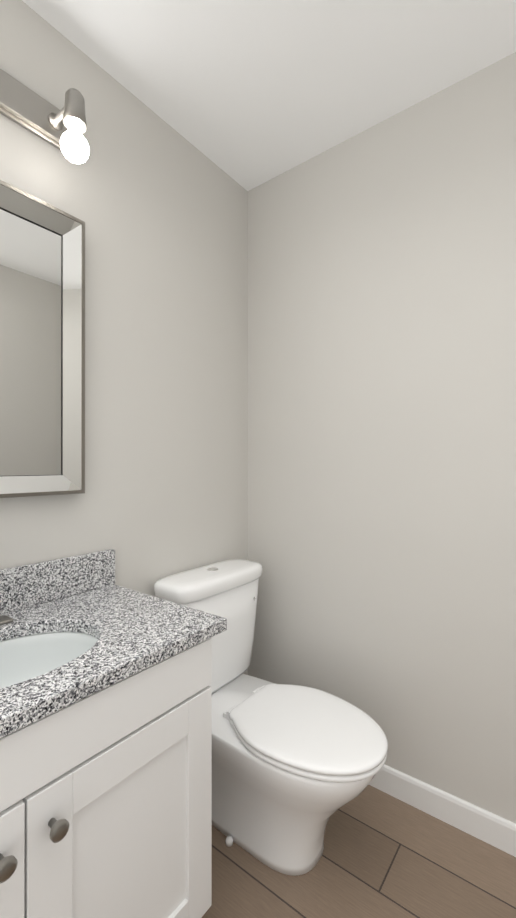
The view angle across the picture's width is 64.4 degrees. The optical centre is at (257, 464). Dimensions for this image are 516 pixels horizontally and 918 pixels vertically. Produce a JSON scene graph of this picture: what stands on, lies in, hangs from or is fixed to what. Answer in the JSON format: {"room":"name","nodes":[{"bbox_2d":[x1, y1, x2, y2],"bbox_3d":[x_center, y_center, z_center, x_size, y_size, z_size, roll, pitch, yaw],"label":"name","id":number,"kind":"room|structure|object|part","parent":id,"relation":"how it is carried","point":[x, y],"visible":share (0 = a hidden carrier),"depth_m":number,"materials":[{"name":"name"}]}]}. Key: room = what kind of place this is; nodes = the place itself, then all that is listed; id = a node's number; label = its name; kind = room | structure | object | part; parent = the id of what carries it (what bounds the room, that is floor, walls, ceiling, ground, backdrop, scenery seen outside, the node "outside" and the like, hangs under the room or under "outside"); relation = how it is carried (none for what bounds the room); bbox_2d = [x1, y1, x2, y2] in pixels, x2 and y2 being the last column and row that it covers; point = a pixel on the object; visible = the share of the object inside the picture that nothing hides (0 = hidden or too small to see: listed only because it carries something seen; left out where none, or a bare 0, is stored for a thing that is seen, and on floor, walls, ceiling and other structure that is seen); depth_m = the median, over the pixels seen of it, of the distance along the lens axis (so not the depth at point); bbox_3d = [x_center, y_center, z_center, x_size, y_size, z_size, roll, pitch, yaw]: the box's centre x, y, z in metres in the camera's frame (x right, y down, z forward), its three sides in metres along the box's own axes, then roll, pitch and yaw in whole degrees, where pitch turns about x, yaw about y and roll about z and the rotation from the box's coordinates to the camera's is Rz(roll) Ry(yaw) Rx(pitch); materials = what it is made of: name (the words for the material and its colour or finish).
{"room":"bathroom","nodes":[
{"label":"bathroom","id":0,"kind":"room"},
{"bbox_2d":[0,0,247,674],"bbox_3d":[-0.770,-0.036,0.986,0.140,2.439,2.500,0,0,37],"label":"wall","id":1,"kind":"structure","parent":0,"point":[154,202],"depth_m":1.34,"materials":[{"name":"paint"}]},
{"label":"glass","id":2,"kind":"part","parent":1,"relation":"part of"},
{"bbox_3d":[-0.709,-0.316,0.982,0.038,0.802,0.606,0,0,37],"label":"mirror","id":3,"kind":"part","parent":1,"relation":"part of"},
{"bbox_2d":[0,69,88,163],"bbox_3d":[-0.659,-0.916,0.945,0.164,0.212,0.620,0,0,37],"label":"sconce","id":4,"kind":"object","parent":1,"relation":"attached to","point":[63,129],"visible":1,"depth_m":1.08,"materials":[{"name":"silver metal"}]},
{"bbox_3d":[-0.518,-0.946,1.115,0.136,0.086,0.060,0,0,37],"label":"arm","id":5,"kind":"part","parent":4,"relation":"part of"},
{"bbox_3d":[-0.488,-0.867,1.092,0.071,0.116,0.071,0,0,37],"label":"bulb","id":6,"kind":"part","parent":4,"relation":"part of","materials":[{"name":"white glass"}]},
{"bbox_2d":[22,0,515,190],"bbox_3d":[-0.078,-1.307,0.460,1.880,0.100,2.500,0,0,37],"label":"ceiling","id":7,"kind":"structure","parent":0,"point":[247,95],"depth_m":1.27,"materials":[{"name":"white paint"}]},
{"bbox_2d":[202,784,515,917],"bbox_3d":[-0.078,1.232,0.456,1.880,0.100,2.500,0,0,37],"label":"floor","id":8,"kind":"structure","parent":0,"point":[385,855],"depth_m":1.18,"materials":[{"name":"brown wood"}]},
{"bbox_2d":[0,549,226,917],"bbox_3d":[-0.549,0.692,0.791,0.522,0.981,0.939,0,0,37],"label":"bathroom vanity","id":9,"kind":"object","parent":8,"relation":"on","point":[105,749],"visible":1,"depth_m":0.84,"materials":[{"name":"white paint"}]},
{"bbox_2d":[0,615,13,643],"bbox_3d":[-0.630,0.292,0.926,0.139,0.181,0.164,0,0,37],"label":"faucet","id":10,"kind":"object","parent":9,"relation":"on","point":[6,621],"depth_m":0.98,"materials":[{"name":"silver metal"}]},
{"bbox_3d":[-0.380,0.598,0.611,0.034,0.030,0.030,0,0,37],"label":"knob","id":11,"kind":"part","parent":9,"relation":"part of","materials":[{"name":"silver metal"}]},
{"bbox_3d":[-0.506,0.801,0.489,0.019,0.527,0.422,0,0,37],"label":"door","id":12,"kind":"part","parent":9,"relation":"part of","materials":[{"name":"white paint"}]},
{"bbox_3d":[-0.332,0.598,0.675,0.034,0.030,0.030,0,0,37],"label":"knob","id":13,"kind":"part","parent":9,"relation":"part of","materials":[{"name":"silver metal"}]},
{"bbox_3d":[-0.247,0.801,0.828,0.019,0.527,0.422,0,0,37],"label":"door","id":14,"kind":"part","parent":9,"relation":"part of","materials":[{"name":"white paint"}]},
{"bbox_2d":[154,559,387,875],"bbox_3d":[0.053,0.789,1.367,0.778,0.790,0.477,0,0,37],"label":"toilet","id":15,"kind":"object","parent":8,"relation":"on","point":[295,768],"visible":0.83,"depth_m":1.23,"materials":[{"name":"white ceramic"}]},
{"bbox_3d":[-0.171,0.430,1.547,0.196,0.062,0.464,0,0,37],"label":"tank lid","id":16,"kind":"part","parent":15,"relation":"part of","materials":[{"name":"white ceramic"}]},
{"bbox_3d":[-0.171,0.639,1.547,0.174,0.356,0.436,0,0,37],"label":"tank","id":17,"kind":"part","parent":15,"relation":"part of","materials":[{"name":"white ceramic"}]},
{"bbox_3d":[0.034,1.001,1.335,0.726,0.365,0.356,0,0,37],"label":"bowl","id":18,"kind":"part","parent":15,"relation":"part of","materials":[{"name":"white ceramic"}]},
{"bbox_3d":[0.156,0.787,1.243,0.463,0.021,0.366,0,0,37],"label":"seat","id":19,"kind":"part","parent":15,"relation":"part of","materials":[{"name":"white plastic"}]},
{"bbox_2d":[248,52,515,823],"bbox_3d":[0.650,-0.035,1.411,1.680,2.439,0.100,0,0,37],"label":"wall","id":20,"kind":"structure","parent":0,"point":[382,403],"depth_m":1.46,"materials":[{"name":"paint"}]},
{"bbox_2d":[369,764,515,856],"bbox_3d":[0.616,1.138,1.365,1.680,0.092,0.012,0,0,37],"label":"baseboard","id":21,"kind":"structure","parent":20,"relation":"attached to","point":[494,830],"depth_m":1.35,"materials":[{"name":"white paint"}]}
]}

